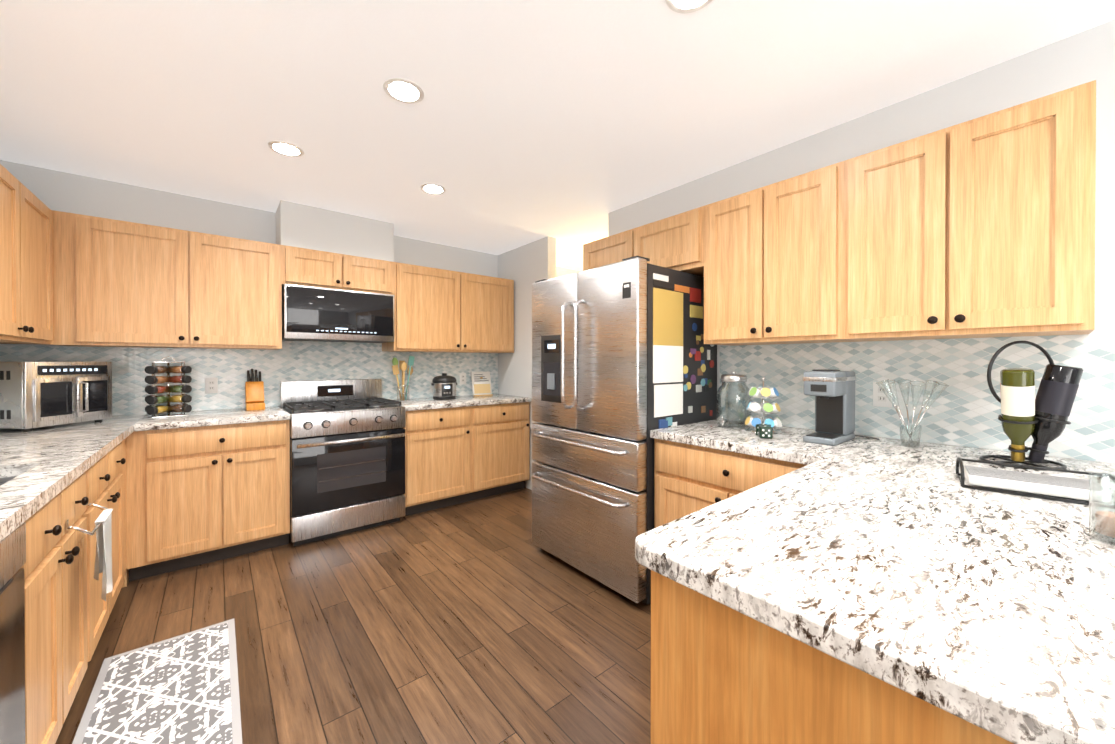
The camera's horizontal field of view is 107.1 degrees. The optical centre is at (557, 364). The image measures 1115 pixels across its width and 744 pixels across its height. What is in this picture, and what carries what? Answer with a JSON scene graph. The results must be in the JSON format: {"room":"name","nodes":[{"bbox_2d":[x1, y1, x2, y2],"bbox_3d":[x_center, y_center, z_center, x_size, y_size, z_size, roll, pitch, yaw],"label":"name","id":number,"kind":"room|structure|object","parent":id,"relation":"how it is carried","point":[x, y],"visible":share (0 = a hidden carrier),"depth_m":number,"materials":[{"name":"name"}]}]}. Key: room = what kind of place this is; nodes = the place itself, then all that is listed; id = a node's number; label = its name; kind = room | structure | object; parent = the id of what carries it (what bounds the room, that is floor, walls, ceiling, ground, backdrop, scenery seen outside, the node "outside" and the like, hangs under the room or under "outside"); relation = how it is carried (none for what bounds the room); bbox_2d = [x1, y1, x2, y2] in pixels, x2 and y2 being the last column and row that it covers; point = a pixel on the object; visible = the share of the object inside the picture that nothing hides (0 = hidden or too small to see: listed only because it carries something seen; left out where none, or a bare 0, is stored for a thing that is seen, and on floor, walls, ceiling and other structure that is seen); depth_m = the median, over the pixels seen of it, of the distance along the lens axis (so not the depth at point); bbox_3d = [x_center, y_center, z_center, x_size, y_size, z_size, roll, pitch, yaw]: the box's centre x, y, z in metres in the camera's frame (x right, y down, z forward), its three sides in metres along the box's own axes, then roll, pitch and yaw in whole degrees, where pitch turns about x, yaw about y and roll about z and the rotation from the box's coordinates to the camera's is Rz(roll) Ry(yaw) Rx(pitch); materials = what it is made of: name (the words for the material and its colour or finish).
{"room":"kitchen","nodes":[
{"label":"kitchen","id":0,"kind":"room"},
{"bbox_2d":[0,160,579,410],"bbox_3d":[-1.468,0.019,3.983,5.140,2.460,0.100,0,0,-40],"label":"wall","id":1,"kind":"structure","parent":0,"point":[50,189],"depth_m":2.91,"materials":[{"name":"white paint"}]},
{"bbox_2d":[51,210,281,349],"bbox_3d":[-2.530,-0.494,2.778,1.090,0.760,0.381,0,0,-40],"label":"upper cabinet","id":2,"kind":"object","parent":1,"relation":"attached to","point":[118,283],"visible":1,"depth_m":2.60,"materials":[{"name":"brown wood"}]},
{"bbox_2d":[276,200,393,261],"bbox_3d":[-1.823,-1.043,3.402,0.810,0.329,0.335,0,0,-40],"label":"chase","id":3,"kind":"object","parent":1,"relation":"attached to","point":[308,227],"visible":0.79,"depth_m":3.23,"materials":[{"name":"white paint"}]},
{"bbox_2d":[282,245,393,294],"bbox_3d":[-1.802,-0.735,3.378,0.800,0.285,0.381,0,0,-40],"label":"upper cabinet","id":4,"kind":"object","parent":1,"relation":"attached to","point":[310,267],"visible":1,"depth_m":3.22,"materials":[{"name":"brown wood"}]},
{"bbox_2d":[282,284,393,342],"bbox_3d":[-1.799,-0.389,3.377,0.780,0.396,0.390,0,0,-40],"label":"over-the-range microwave","id":5,"kind":"object","parent":4,"relation":"attached to","point":[312,313],"visible":1,"depth_m":3.20,"materials":[{"name":"grey metal"}]},
{"bbox_2d":[382,262,513,352],"bbox_3d":[-1.019,-0.501,4.026,1.230,0.760,0.381,0,0,-40],"label":"upper cabinet","id":6,"kind":"object","parent":1,"relation":"attached to","point":[438,310],"visible":1,"depth_m":3.85,"materials":[{"name":"brown wood"}]},
{"bbox_2d":[55,487,650,743],"bbox_3d":[0.665,1.313,1.406,5.140,0.100,6.800,0,0,-40],"label":"floor","id":7,"kind":"structure","parent":0,"point":[485,620],"depth_m":1.92,"materials":[{"name":"brown wood"}]},
{"bbox_2d":[0,522,25,743],"bbox_3d":[-1.413,0.828,0.595,0.685,0.878,0.596,0,0,-40],"label":"dishwasher","id":8,"kind":"object","parent":7,"relation":"on","point":[12,637],"visible":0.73,"depth_m":0.97,"materials":[{"name":"grey"}]},
{"bbox_2d":[21,473,88,743],"bbox_3d":[-1.812,0.836,1.096,0.706,0.857,0.680,0,0,-40],"label":"base cabinet","id":9,"kind":"object","parent":7,"relation":"on","point":[54,566],"visible":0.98,"depth_m":1.25,"materials":[{"name":"brown wood"}]},
{"bbox_2d":[66,497,112,600],"bbox_3d":[-1.649,0.673,1.463,0.074,0.340,0.296,0,0,-40],"label":"towel bar","id":10,"kind":"object","parent":9,"relation":"attached to","point":[102,529],"visible":0.98,"depth_m":1.51,"materials":[{"name":"silver metal"}]},
{"bbox_2d":[80,438,125,661],"bbox_3d":[-2.350,0.822,1.747,0.706,0.879,1.010,0,0,-40],"label":"base cabinet","id":11,"kind":"object","parent":7,"relation":"on","point":[106,481],"visible":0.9,"depth_m":1.80,"materials":[{"name":"brown wood"}]},
{"bbox_2d":[0,414,147,541],"bbox_3d":[-1.345,0.458,0.513,0.692,0.220,5.390,0,0,-40],"label":"countertop","id":12,"kind":"structure","parent":11,"relation":"on","point":[40,467],"depth_m":1.51,"materials":[{"name":"stone"}]},
{"bbox_2d":[0,476,16,485],"bbox_3d":[-1.803,0.475,1.101,0.450,0.179,0.560,0,0,-40],"label":"sink basin","id":13,"kind":"object","parent":12,"relation":"in","point":[3,479],"depth_m":1.40,"materials":[{"name":"silver metal"}]},
{"bbox_2d":[0,362,111,431],"bbox_3d":[-2.816,0.162,2.241,0.436,0.353,0.413,0,0,-1],"label":"toaster oven","id":14,"kind":"object","parent":12,"relation":"on","point":[37,394],"visible":1,"depth_m":2.15,"materials":[{"name":"silver metal"}]},
{"bbox_2d":[122,569,128,587],"bbox_3d":[-2.883,0.819,2.351,0.654,0.879,0.600,0,0,-40],"label":"base cabinet","id":15,"kind":"object","parent":7,"relation":"on","point":[126,578],"visible":0.11,"depth_m":2.33,"materials":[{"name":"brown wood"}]},
{"bbox_2d":[72,619,241,743],"bbox_3d":[-1.335,1.259,1.375,0.435,0.008,1.340,0,0,-40],"label":"mat","id":16,"kind":"object","parent":7,"relation":"on","point":[182,689],"visible":1,"depth_m":1.56,"materials":[{"name":"grey fabric"}]},
{"bbox_2d":[126,420,289,581],"bbox_3d":[-2.310,0.816,2.785,0.779,0.879,0.661,0,0,-40],"label":"base cabinet","id":17,"kind":"object","parent":7,"relation":"on","point":[197,496],"visible":1,"depth_m":2.53,"materials":[{"name":"brown wood"}]},
{"bbox_2d":[134,406,289,430],"bbox_3d":[-2.302,0.356,2.800,0.745,0.040,0.645,0,0,-40],"label":"countertop","id":18,"kind":"structure","parent":17,"relation":"on","point":[217,417],"depth_m":2.61,"materials":[{"name":"stone"}]},
{"bbox_2d":[145,356,191,418],"bbox_3d":[-2.517,0.143,2.663,0.212,0.388,0.212,0,0,42],"label":"spice rack","id":19,"kind":"object","parent":18,"relation":"on","point":[152,410],"visible":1,"depth_m":2.64,"materials":[{"name":"glass"}]},
{"bbox_2d":[245,369,264,410],"bbox_3d":[-2.269,0.183,3.086,0.110,0.302,0.236,0,0,-40],"label":"knife block","id":20,"kind":"object","parent":18,"relation":"on","point":[254,395],"visible":1,"depth_m":3.06,"materials":[{"name":"brown wood"}]},
{"bbox_2d":[280,379,405,545],"bbox_3d":[-1.690,0.693,3.250,0.764,1.120,0.732,0,0,-40],"label":"range","id":21,"kind":"object","parent":7,"relation":"on","point":[347,456],"visible":0.96,"depth_m":3.03,"materials":[{"name":"silver metal"}]},
{"bbox_2d":[403,406,470,516],"bbox_3d":[-1.183,0.811,3.715,0.600,0.879,0.661,0,0,-40],"label":"base cabinet","id":22,"kind":"object","parent":7,"relation":"on","point":[437,458],"visible":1,"depth_m":3.48,"materials":[{"name":"brown wood"}]},
{"bbox_2d":[467,402,529,501],"bbox_3d":[-0.704,0.809,4.111,0.644,0.879,0.661,0,0,-40],"label":"base cabinet","id":23,"kind":"object","parent":7,"relation":"on","point":[500,448],"visible":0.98,"depth_m":3.87,"materials":[{"name":"brown wood"}]},
{"bbox_2d":[395,394,531,410],"bbox_3d":[-0.941,0.350,3.924,1.245,0.040,0.645,0,0,-40],"label":"countertop","id":24,"kind":"structure","parent":23,"relation":"on","point":[432,403],"depth_m":3.75,"materials":[{"name":"stone"}]},
{"bbox_2d":[392,356,414,400],"bbox_3d":[-1.406,0.126,3.738,0.207,0.409,0.169,0,0,-40],"label":"utensil holder","id":25,"kind":"object","parent":24,"relation":"on","point":[403,394],"visible":1,"depth_m":3.73,"materials":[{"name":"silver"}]},
{"bbox_2d":[431,373,456,399],"bbox_3d":[-1.077,0.207,3.926,0.234,0.245,0.231,0,0,-28],"label":"rice cooker","id":26,"kind":"object","parent":24,"relation":"on","point":[444,386],"visible":1,"depth_m":3.84,"materials":[{"name":"black plastic"}]},
{"bbox_2d":[471,371,492,395],"bbox_3d":[-0.808,0.202,4.358,0.210,0.251,0.137,0,0,-32],"label":"stand","id":27,"kind":"object","parent":24,"relation":"on","point":[481,383],"visible":0.98,"depth_m":4.34,"materials":[{"name":"beige paper"}]},
{"bbox_2d":[531,256,716,604],"bbox_3d":[0.381,0.350,2.638,0.843,1.812,0.911,0,0,-40],"label":"fridge","id":28,"kind":"object","parent":7,"relation":"on","point":[624,359],"visible":0.85,"depth_m":2.29,"materials":[{"name":"grey metal"}]},
{"bbox_2d":[654,439,806,527],"bbox_3d":[0.995,0.820,2.017,0.691,0.879,0.825,0,0,-40],"label":"base cabinet","id":29,"kind":"object","parent":7,"relation":"on","point":[689,479],"visible":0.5,"depth_m":1.93,"materials":[{"name":"brown wood"}]},
{"bbox_2d":[651,570,1013,743],"bbox_3d":[1.475,0.828,0.612,1.740,0.879,1.949,0,0,-40],"label":"base cabinet","id":30,"kind":"object","parent":7,"relation":"on","point":[722,673],"depth_m":0.65,"materials":[{"name":"brown wood"}]},
{"bbox_2d":[635,419,1114,743],"bbox_3d":[1.206,0.366,0.911,1.770,0.040,2.796,0,0,-40],"label":"countertop","id":31,"kind":"structure","parent":30,"relation":"on","point":[921,572],"depth_m":0.69,"materials":[{"name":"stone"}]},
{"bbox_2d":[717,372,750,427],"bbox_3d":[0.953,0.189,2.248,0.213,0.296,0.176,0,0,-40],"label":"jar","id":32,"kind":"object","parent":31,"relation":"on","point":[732,377],"visible":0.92,"depth_m":2.22,"materials":[{"name":"clear glass"}]},
{"bbox_2d":[745,377,781,433],"bbox_3d":[1.039,0.203,2.079,0.173,0.274,0.173,0,0,-40],"label":"carousel","id":33,"kind":"object","parent":31,"relation":"on","point":[763,406],"visible":0.94,"depth_m":2.04,"materials":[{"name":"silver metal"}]},
{"bbox_2d":[756,423,772,438],"bbox_3d":[0.973,0.312,1.936,0.075,0.056,0.125,0,0,30],"label":"cubes","id":34,"kind":"object","parent":31,"relation":"on","point":[764,431],"visible":1,"depth_m":1.88,"materials":[{"name":"green"}]},
{"bbox_2d":[802,369,878,445],"bbox_3d":[1.274,0.182,1.839,0.350,0.318,0.204,0,0,-40],"label":"coffee maker","id":35,"kind":"object","parent":31,"relation":"on","point":[832,391],"visible":1,"depth_m":1.80,"materials":[{"name":"grey plastic"}]},
{"bbox_2d":[876,379,948,447],"bbox_3d":[1.470,0.203,1.714,0.224,0.277,0.237,0,0,-40],"label":"vase","id":36,"kind":"object","parent":31,"relation":"on","point":[911,432],"visible":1,"depth_m":1.71,"materials":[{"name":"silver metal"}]},
{"bbox_2d":[979,341,1083,469],"bbox_3d":[1.598,0.130,1.412,0.240,0.424,0.228,0,0,-1],"label":"wine rack","id":37,"kind":"object","parent":31,"relation":"on","point":[1041,418],"visible":0.98,"depth_m":1.35,"materials":[{"name":"black metal"}]},
{"bbox_2d":[956,457,1114,508],"bbox_3d":[1.285,0.309,1.122,0.278,0.068,0.168,0,0,40],"label":"rack","id":38,"kind":"object","parent":31,"relation":"on","point":[1064,487],"visible":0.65,"depth_m":1.09,"materials":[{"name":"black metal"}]},
{"bbox_2d":[1089,473,1114,545],"bbox_3d":[1.095,0.284,0.802,0.072,0.125,0.072,0,0,5],"label":"glass candle holder","id":39,"kind":"object","parent":31,"relation":"on","point":[1101,523],"visible":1,"depth_m":0.79,"materials":[{"name":"clear glass"}]},
{"bbox_2d":[0,0,1114,270],"bbox_3d":[0.665,-1.247,1.393,5.140,0.100,6.800,0,0,-40],"label":"ceiling","id":40,"kind":"structure","parent":0,"point":[568,124],"depth_m":1.80,"materials":[{"name":"white paint"}]},
{"bbox_2d":[268,141,303,156],"bbox_3d":[-1.511,-1.198,2.293,0.170,0.006,0.170,0,0,-40],"label":"recessed light","id":41,"kind":"object","parent":40,"relation":"in","point":[286,148],"visible":1,"depth_m":2.28,"materials":[{"name":"white"}]},
{"bbox_2d":[383,78,423,103],"bbox_3d":[-0.673,-1.196,1.805,0.170,0.006,0.170,0,0,-40],"label":"recessed light","id":42,"kind":"object","parent":40,"relation":"in","point":[402,90],"visible":1,"depth_m":1.80,"materials":[{"name":"white"}]},
{"bbox_2d":[420,184,445,193],"bbox_3d":[-0.853,-1.201,2.824,0.170,0.006,0.170,0,0,-40],"label":"recessed light","id":43,"kind":"object","parent":40,"relation":"in","point":[432,188],"visible":1,"depth_m":2.81,"materials":[{"name":"white"}]},
{"bbox_2d":[665,0,712,13],"bbox_3d":[0.431,-1.193,1.316,0.170,0.006,0.170,0,0,-40],"label":"recessed light","id":44,"kind":"object","parent":40,"relation":"in","point":[684,6],"visible":1,"depth_m":1.37,"materials":[{"name":"white"}]},
{"bbox_2d":[498,19,1114,489],"bbox_3d":[1.475,0.030,2.068,0.100,2.460,6.600,0,0,-40],"label":"wall","id":45,"kind":"structure","parent":0,"point":[1086,56],"depth_m":1.85,"materials":[{"name":"white paint"}]},
{"bbox_2d":[583,206,703,276],"bbox_3d":[0.604,-0.709,2.726,0.381,0.330,0.970,0,0,-40],"label":"upper cabinet","id":46,"kind":"object","parent":45,"relation":"attached to","point":[675,242],"visible":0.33,"depth_m":2.46,"materials":[{"name":"brown wood"}]},
{"bbox_2d":[704,161,862,345],"bbox_3d":[1.121,-0.491,2.101,0.381,0.760,0.655,0,0,-40],"label":"upper cabinet","id":47,"kind":"object","parent":45,"relation":"attached to","point":[773,263],"visible":0.98,"depth_m":1.95,"materials":[{"name":"brown wood"}]},
{"bbox_2d":[843,80,1095,340],"bbox_3d":[1.538,-0.488,1.596,0.381,0.760,0.655,0,0,-40],"label":"upper cabinet","id":48,"kind":"object","parent":45,"relation":"attached to","point":[982,227],"visible":1,"depth_m":1.44,"materials":[{"name":"brown wood"}]},
{"bbox_3d":[-1.278,0.042,-0.205,0.100,2.460,6.600,0,0,-40],"label":"wall","id":49,"kind":"structure","parent":0,"visible":0},
{"bbox_2d":[0,164,52,344],"bbox_3d":[-2.635,-0.489,1.829,0.381,0.760,1.050,0,0,-40],"label":"upper cabinet","id":50,"kind":"object","parent":49,"relation":"attached to","point":[26,280],"visible":1,"depth_m":1.96,"materials":[{"name":"brown wood"}]},
{"bbox_2d":[0,340,497,415],"bbox_3d":[-1.988,0.142,3.483,3.439,0.980,0.007,0,0,-40],"label":"tile backsplash","id":51,"kind":"structure","parent":49,"relation":"attached to","point":[296,360],"depth_m":3.21,"materials":[{"name":"tile"}]},
{"bbox_2d":[205,377,217,393],"bbox_3d":[-2.538,0.154,3.019,0.072,0.116,0.007,0,0,-40],"label":"electrical outlet","id":52,"kind":"object","parent":51,"relation":"attached to","point":[211,385],"visible":1,"depth_m":3.02,"materials":[{"name":"white plastic"}]},
{"bbox_2d":[460,373,465,383],"bbox_3d":[-0.989,0.148,4.299,0.072,0.116,0.007,0,0,-40],"label":"electrical outlet","id":53,"kind":"object","parent":51,"relation":"attached to","point":[462,378],"visible":1,"depth_m":4.30,"materials":[{"name":"white plastic"}]},
{"bbox_2d":[720,333,1114,462],"bbox_3d":[1.889,0.118,1.483,0.008,0.450,2.770,0,0,-40],"label":"tile backsplash","id":54,"kind":"structure","parent":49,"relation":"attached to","point":[964,409],"depth_m":1.76,"materials":[{"name":"tile"}]},
{"bbox_2d":[873,382,891,406],"bbox_3d":[1.516,0.140,1.921,0.007,0.116,0.072,0,0,-40],"label":"electrical outlet","id":55,"kind":"object","parent":54,"relation":"attached to","point":[880,399],"visible":0.75,"depth_m":1.92,"materials":[{"name":"white plastic"}]}
]}

